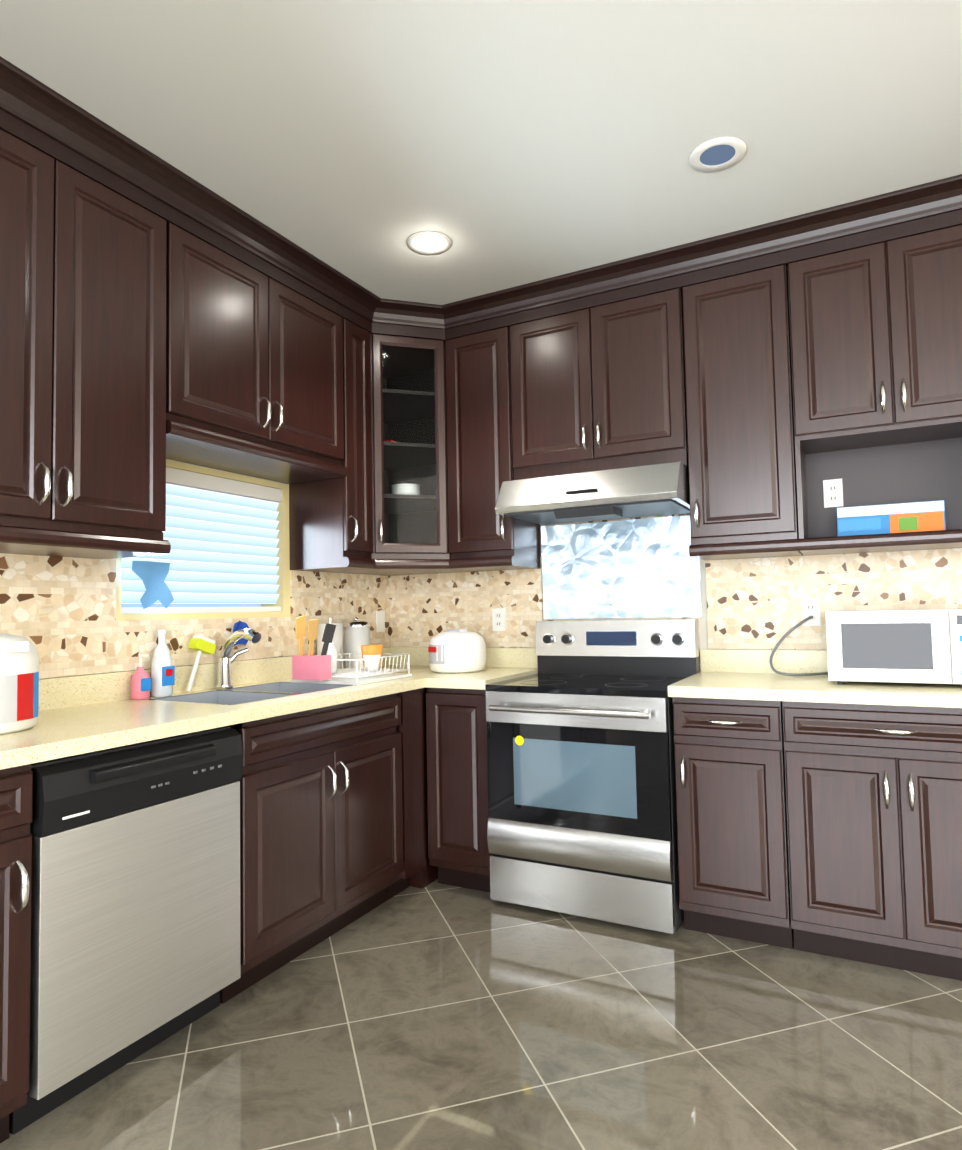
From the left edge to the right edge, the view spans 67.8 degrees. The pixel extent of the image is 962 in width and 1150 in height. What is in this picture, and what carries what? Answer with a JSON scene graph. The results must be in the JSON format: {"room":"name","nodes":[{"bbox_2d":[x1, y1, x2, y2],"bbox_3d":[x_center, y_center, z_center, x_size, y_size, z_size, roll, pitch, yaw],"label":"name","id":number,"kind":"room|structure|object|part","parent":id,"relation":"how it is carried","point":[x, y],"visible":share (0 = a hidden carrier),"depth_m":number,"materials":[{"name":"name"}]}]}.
{"room":"kitchen","nodes":[
{"label":"kitchen","id":0,"kind":"room"},
{"bbox_2d":[41,459,316,678],"bbox_3d":[-1.956,-0.014,1.505,0.140,2.700,6.140,-3,-3,28],"label":"wall","id":1,"kind":"structure","parent":0,"point":[186,619],"depth_m":2.96,"materials":[{"name":"beige paint"}]},
{"bbox_2d":[0,129,166,558],"bbox_3d":[-1.359,-0.648,2.130,0.374,1.145,0.764,-3,-3,28],"label":"upper cabinet","id":2,"kind":"object","parent":1,"relation":"attached to","point":[82,353],"visible":1,"depth_m":2.13,"materials":[{"name":"brown wood"}]},
{"bbox_2d":[0,525,170,554],"bbox_3d":[-1.391,-0.118,1.710,0.034,0.046,1.503,-3,-3,28],"label":"molding","id":3,"kind":"structure","parent":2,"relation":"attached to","point":[36,537],"depth_m":2.10,"materials":[{"name":"brown wood"}]},
{"bbox_2d":[0,553,391,678],"bbox_3d":[-1.274,0.118,2.622,0.012,0.458,3.240,-3,-3,28],"label":"tile backsplash","id":4,"kind":"structure","parent":1,"relation":"attached to","point":[59,613],"depth_m":2.54,"materials":[{"name":"tile"}]},
{"bbox_2d":[376,611,384,631],"bbox_3d":[-0.555,0.256,3.957,0.006,0.116,0.072,-3,-3,28],"label":"outlet","id":5,"kind":"object","parent":4,"relation":"attached to","point":[380,621],"visible":1,"depth_m":3.95,"materials":[{"name":"white plastic"}]},
{"bbox_2d":[116,460,290,620],"bbox_3d":[-1.173,-0.127,3.006,0.152,0.820,1.095,-3,-3,28],"label":"window","id":6,"kind":"structure","parent":1,"relation":"in","point":[226,535],"depth_m":3.02,"materials":[{"name":"beige"}]},
{"bbox_2d":[132,561,173,608],"bbox_3d":[-1.215,0.038,2.646,0.020,0.175,0.176,-3,-3,28],"label":"glove","id":7,"kind":"object","parent":6,"relation":"hanging from","point":[151,575],"visible":1,"depth_m":2.66,"materials":[{"name":"blue rubber"}]},
{"bbox_2d":[0,647,427,769],"bbox_3d":[-0.979,0.500,2.450,0.660,0.330,3.238,-3,-3,28],"label":"countertop","id":8,"kind":"structure","parent":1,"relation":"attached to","point":[80,714],"depth_m":2.38,"materials":[{"name":"beige stone"}]},
{"bbox_2d":[0,633,38,733],"bbox_3d":[-1.306,0.283,1.896,0.260,0.259,0.240,-3,-3,28],"label":"container","id":9,"kind":"object","parent":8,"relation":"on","point":[19,681],"visible":1,"depth_m":1.86,"materials":[{"name":"white plastic"}]},
{"bbox_2d":[130,651,158,699],"bbox_3d":[-1.220,0.365,2.574,0.071,0.160,0.063,-2,-3,16],"label":"soap bottle","id":10,"kind":"object","parent":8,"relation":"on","point":[141,682],"depth_m":2.56,"materials":[{"name":"pink plastic"}]},
{"bbox_2d":[154,630,174,696],"bbox_3d":[-1.182,0.325,2.656,0.079,0.245,0.076,-3,-3,28],"label":"soap bottle","id":11,"kind":"object","parent":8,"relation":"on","point":[160,682],"depth_m":2.64,"materials":[{"name":"white plastic"}]},
{"bbox_2d":[186,635,215,691],"bbox_3d":[-1.100,0.343,2.805,0.050,0.218,0.118,-3,-3,28],"label":"brush","id":12,"kind":"object","parent":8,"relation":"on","point":[201,644],"depth_m":2.79,"materials":[{"name":"yellow plastic"}]},
{"bbox_2d":[216,628,260,688],"bbox_3d":[-0.954,0.334,2.897,0.232,0.242,0.129,-3,-3,28],"label":"faucet","id":13,"kind":"object","parent":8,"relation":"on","point":[225,660],"visible":1,"depth_m":2.88,"materials":[{"name":"silver metal"}]},
{"bbox_2d":[233,620,248,646],"bbox_3d":[-1.020,0.248,3.032,0.020,0.112,0.100,-3,-3,28],"label":"hanging cloth","id":14,"kind":"object","parent":13,"relation":"hanging from","point":[239,625],"visible":0.52,"depth_m":3.04,"materials":[{"name":"blue fabric"}]},
{"bbox_2d":[317,618,343,668],"bbox_3d":[-0.724,0.343,3.443,0.140,0.270,0.140,-3,-3,28],"label":"paper towel","id":15,"kind":"object","parent":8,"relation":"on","point":[338,639],"visible":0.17,"depth_m":3.40,"materials":[{"name":"white paper"}]},
{"bbox_2d":[291,615,411,684],"bbox_3d":[-0.598,0.315,3.128,0.360,0.290,0.520,-3,-3,28],"label":"dish rack","id":16,"kind":"object","parent":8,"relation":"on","point":[310,667],"visible":1,"depth_m":2.99,"materials":[{"name":"white plastic"}]},
{"bbox_2d":[343,617,369,667],"bbox_3d":[-0.631,0.349,3.620,0.140,0.273,0.140,-3,-3,28],"label":"canister","id":17,"kind":"object","parent":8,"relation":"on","point":[356,634],"visible":0.6,"depth_m":3.56,"materials":[{"name":"white plastic"}]},
{"bbox_2d":[428,629,485,672],"bbox_3d":[-0.116,0.366,3.490,0.266,0.205,0.291,-3,-3,28],"label":"rice cooker","id":18,"kind":"object","parent":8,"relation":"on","point":[457,651],"visible":1,"depth_m":3.38,"materials":[{"name":"white plastic"}]},
{"bbox_2d":[166,222,343,483],"bbox_3d":[-0.965,-0.820,2.892,0.374,0.740,0.926,-3,-3,28],"label":"upper cabinet","id":19,"kind":"object","parent":1,"relation":"attached to","point":[254,355],"visible":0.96,"depth_m":2.75,"materials":[{"name":"brown wood"}]},
{"bbox_2d":[166,420,347,476],"bbox_3d":[-0.829,-0.480,2.807,0.034,0.046,0.930,-3,-3,28],"label":"molding","id":20,"kind":"structure","parent":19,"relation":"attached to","point":[192,433],"depth_m":2.70,"materials":[{"name":"brown wood"}]},
{"bbox_2d":[289,319,372,571],"bbox_3d":[-0.694,-0.598,3.386,0.374,1.145,0.205,-3,-3,28],"label":"upper cabinet","id":21,"kind":"object","parent":1,"relation":"attached to","point":[330,524],"visible":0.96,"depth_m":3.30,"materials":[{"name":"brown wood"}]},
{"bbox_2d":[0,879,961,1149],"bbox_3d":[0.077,1.272,0.378,4.680,0.060,6.140,-3,-3,28],"label":"floor","id":22,"kind":"structure","parent":0,"point":[434,1015],"depth_m":1.98,"materials":[{"name":"tile"}]},
{"bbox_2d":[0,764,32,1142],"bbox_3d":[-1.404,0.887,1.612,0.654,0.889,0.444,-3,-3,28],"label":"base cabinet","id":23,"kind":"object","parent":22,"relation":"on","point":[16,801],"visible":1,"depth_m":1.64,"materials":[{"name":"brown wood"}]},
{"bbox_2d":[9,726,242,1134],"bbox_3d":[-1.146,0.915,2.089,0.630,0.872,0.622,-3,-3,28],"label":"dishwasher","id":24,"kind":"object","parent":22,"relation":"on","point":[135,930],"visible":0.88,"depth_m":1.89,"materials":[{"name":"grey metal"}]},
{"bbox_2d":[220,693,402,1003],"bbox_3d":[-0.792,0.933,2.768,0.654,0.889,0.890,-3,-3,28],"label":"base cabinet","id":25,"kind":"object","parent":22,"relation":"on","point":[321,838],"visible":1,"depth_m":2.55,"materials":[{"name":"brown wood"}]},
{"bbox_2d":[387,688,425,899],"bbox_3d":[-0.560,0.953,3.247,0.616,0.889,0.162,-3,-3,28],"label":"base cabinet","id":26,"kind":"object","parent":22,"relation":"on","point":[411,728],"visible":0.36,"depth_m":3.10,"materials":[{"name":"brown wood"}]},
{"bbox_2d":[409,687,437,888],"bbox_3d":[-0.385,0.967,3.600,0.594,0.889,0.614,-3,-3,28],"label":"base cabinet","id":27,"kind":"object","parent":22,"relation":"on","point":[427,875],"visible":0.07,"depth_m":3.22,"materials":[{"name":"brown wood"}]},
{"bbox_2d":[426,648,537,891],"bbox_3d":[0.032,0.876,3.360,0.324,1.030,0.658,-3,-3,28],"label":"base cabinet","id":28,"kind":"object","parent":22,"relation":"on","point":[459,854],"depth_m":3.12,"materials":[{"name":"brown wood"}]},
{"bbox_3d":[0.041,0.431,3.373,0.285,0.140,0.658,-3,-3,28],"label":"base cab top","id":29,"kind":"part","parent":28,"relation":"part of","materials":[{"name":"beige stone"}]},
{"bbox_2d":[485,619,699,933],"bbox_3d":[0.490,0.784,3.069,0.760,1.166,0.694,-3,-3,28],"label":"stove","id":30,"kind":"object","parent":22,"relation":"on","point":[582,821],"visible":0.96,"depth_m":2.83,"materials":[{"name":"grey metal"}]},
{"bbox_2d":[672,697,793,948],"bbox_3d":[1.024,0.901,2.833,0.378,0.889,0.654,-3,-3,28],"label":"base cabinet","id":31,"kind":"object","parent":22,"relation":"on","point":[732,840],"visible":0.98,"depth_m":2.58,"materials":[{"name":"brown wood"}]},
{"bbox_2d":[782,701,961,980],"bbox_3d":[1.500,0.879,2.582,0.686,0.889,0.654,-3,-3,28],"label":"base cabinet","id":32,"kind":"object","parent":22,"relation":"on","point":[874,808],"visible":1,"depth_m":2.37,"materials":[{"name":"brown wood"}]},
{"bbox_2d":[0,0,961,304],"bbox_3d":[0.024,-1.484,0.515,4.680,0.060,6.140,-3,-3,28],"label":"ceiling","id":33,"kind":"structure","parent":0,"point":[502,144],"depth_m":2.12,"materials":[{"name":"grey paint"}]},
{"bbox_2d":[407,231,451,254],"bbox_3d":[-0.207,-1.328,2.873,0.180,0.006,0.180,-3,-3,28],"label":"recessed light","id":34,"kind":"object","parent":33,"relation":"in","point":[429,243],"visible":1,"depth_m":2.87,"materials":[{"name":"white"}]},
{"bbox_2d":[0,56,961,340],"bbox_3d":[0.318,-1.334,1.651,3.192,0.137,2.912,-3,-3,28],"label":"crown molding","id":35,"kind":"structure","parent":33,"relation":"attached to","point":[40,116],"depth_m":2.75,"materials":[{"name":"brown wood"}]},
{"bbox_2d":[689,137,746,172],"bbox_3d":[0.775,-1.374,2.347,0.180,0.006,0.180,-3,-3,28],"label":"recessed light","id":36,"kind":"object","parent":33,"relation":"in","point":[717,154],"visible":1,"depth_m":2.34,"materials":[{"name":"white"}]},
{"bbox_2d":[486,266,794,667],"bbox_3d":[1.515,-0.004,3.063,4.540,2.700,0.140,-3,-3,28],"label":"wall","id":37,"kind":"structure","parent":0,"point":[703,632],"depth_m":3.25,"materials":[{"name":"beige paint"}]},
{"bbox_2d":[326,334,478,575],"bbox_3d":[-0.415,-0.589,3.684,0.588,1.145,0.602,-3,-3,28],"label":"upper cabinet","id":38,"kind":"object","parent":37,"relation":"attached to","point":[409,452],"visible":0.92,"depth_m":3.63,"materials":[{"name":"brown wood"}]},
{"bbox_2d":[343,556,514,568],"bbox_3d":[-0.230,-0.062,3.275,0.623,0.046,0.483,-3,-3,28],"label":"molding","id":39,"kind":"structure","parent":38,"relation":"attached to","point":[366,563],"depth_m":3.39,"materials":[{"name":"brown wood"}]},
{"bbox_2d":[446,326,540,570],"bbox_3d":[0.054,-0.604,3.565,0.345,1.145,0.374,-3,-3,28],"label":"upper cabinet","id":40,"kind":"object","parent":37,"relation":"attached to","point":[479,421],"visible":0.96,"depth_m":3.44,"materials":[{"name":"brown wood"}]},
{"bbox_2d":[392,513,700,675],"bbox_3d":[0.244,0.150,3.645,1.678,0.900,0.010,-3,-3,28],"label":"tile backsplash","id":41,"kind":"structure","parent":37,"relation":"attached to","point":[424,606],"depth_m":3.79,"materials":[{"name":"tile"}]},
{"bbox_2d":[492,608,505,630],"bbox_3d":[0.092,0.232,3.712,0.072,0.116,0.009,-3,-3,28],"label":"electrical outlet","id":42,"kind":"object","parent":41,"relation":"attached to","point":[498,619],"visible":1,"depth_m":3.71,"materials":[{"name":"white plastic"}]},
{"bbox_2d":[541,515,701,618],"bbox_3d":[0.648,-0.027,3.417,0.770,0.464,0.023,-3,-3,28],"label":"backsplash panel","id":43,"kind":"object","parent":41,"relation":"attached to","point":[643,568],"visible":0.94,"depth_m":3.40,"materials":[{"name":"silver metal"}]},
{"bbox_2d":[510,288,687,479],"bbox_3d":[0.559,-0.817,3.306,0.796,0.765,0.374,-3,-3,28],"label":"upper cabinet","id":44,"kind":"object","parent":37,"relation":"attached to","point":[600,387],"visible":0.98,"depth_m":3.16,"materials":[{"name":"brown wood"}]},
{"bbox_2d":[495,461,689,524],"bbox_3d":[0.534,-0.338,3.217,0.796,0.196,0.521,-3,-3,28],"label":"range hood","id":45,"kind":"object","parent":44,"relation":"attached to","point":[661,489],"visible":0.98,"depth_m":3.02,"materials":[{"name":"silver metal"}]},
{"bbox_2d":[682,264,802,559],"bbox_3d":[1.099,-0.652,3.014,0.404,1.145,0.374,-3,-3,28],"label":"upper cabinet","id":46,"kind":"object","parent":37,"relation":"attached to","point":[740,423],"visible":0.96,"depth_m":2.88,"materials":[{"name":"brown wood"}]},
{"bbox_2d":[668,649,961,707],"bbox_3d":[1.643,0.358,2.533,1.807,0.140,0.648,-3,-3,28],"label":"countertop","id":47,"kind":"structure","parent":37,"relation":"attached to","point":[741,674],"depth_m":2.62,"materials":[{"name":"beige stone"}]},
{"bbox_2d":[769,616,827,675],"bbox_3d":[1.317,0.292,2.971,0.222,0.244,0.146,-3,-3,28],"label":"cord","id":48,"kind":"object","parent":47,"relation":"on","point":[779,643],"visible":0.96,"depth_m":2.98,"materials":[{"name":"grey plastic"}]},
{"bbox_2d":[825,608,961,683],"bbox_3d":[1.569,0.261,2.644,0.515,0.265,0.382,-3,-3,28],"label":"microwave","id":49,"kind":"object","parent":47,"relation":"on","point":[908,646],"visible":1,"depth_m":2.50,"materials":[{"name":"white plastic"}]},
{"bbox_2d":[705,548,961,649],"bbox_3d":[1.803,0.068,2.823,1.773,0.458,0.010,-3,-3,28],"label":"tile backsplash","id":50,"kind":"structure","parent":37,"relation":"attached to","point":[752,603],"depth_m":3.03,"materials":[{"name":"tile"}]},
{"bbox_2d":[801,598,820,625],"bbox_3d":[1.393,0.157,3.026,0.072,0.116,0.009,-3,-3,28],"label":"electrical outlet","id":51,"kind":"object","parent":50,"relation":"attached to","point":[810,607],"visible":0.81,"depth_m":3.02,"materials":[{"name":"white plastic"}]},
{"bbox_2d":[787,224,961,555],"bbox_3d":[1.581,-0.674,2.760,0.675,1.145,0.374,-3,-3,28],"label":"upper cabinet","id":52,"kind":"object","parent":37,"relation":"attached to","point":[876,342],"visible":1,"depth_m":2.71,"materials":[{"name":"brown wood"}]},
{"bbox_2d":[689,529,961,556],"bbox_3d":[1.644,-0.136,2.539,1.773,0.046,0.034,-3,-3,28],"label":"molding","id":53,"kind":"structure","parent":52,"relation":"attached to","point":[889,539],"depth_m":2.70,"materials":[{"name":"brown wood"}]},
{"bbox_2d":[823,479,842,507],"bbox_3d":[1.467,-0.340,2.983,0.072,0.116,0.009,-3,-3,28],"label":"outlet","id":54,"kind":"object","parent":52,"relation":"attached to","point":[833,492],"visible":1,"depth_m":2.98,"materials":[{"name":"white plastic"}]},
{"bbox_2d":[836,500,945,536],"bbox_3d":[1.576,-0.208,2.767,0.363,0.125,0.080,-3,-3,28],"label":"box","id":55,"kind":"object","parent":52,"relation":"in","point":[894,518],"visible":0.81,"depth_m":2.74,"materials":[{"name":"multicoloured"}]}
]}

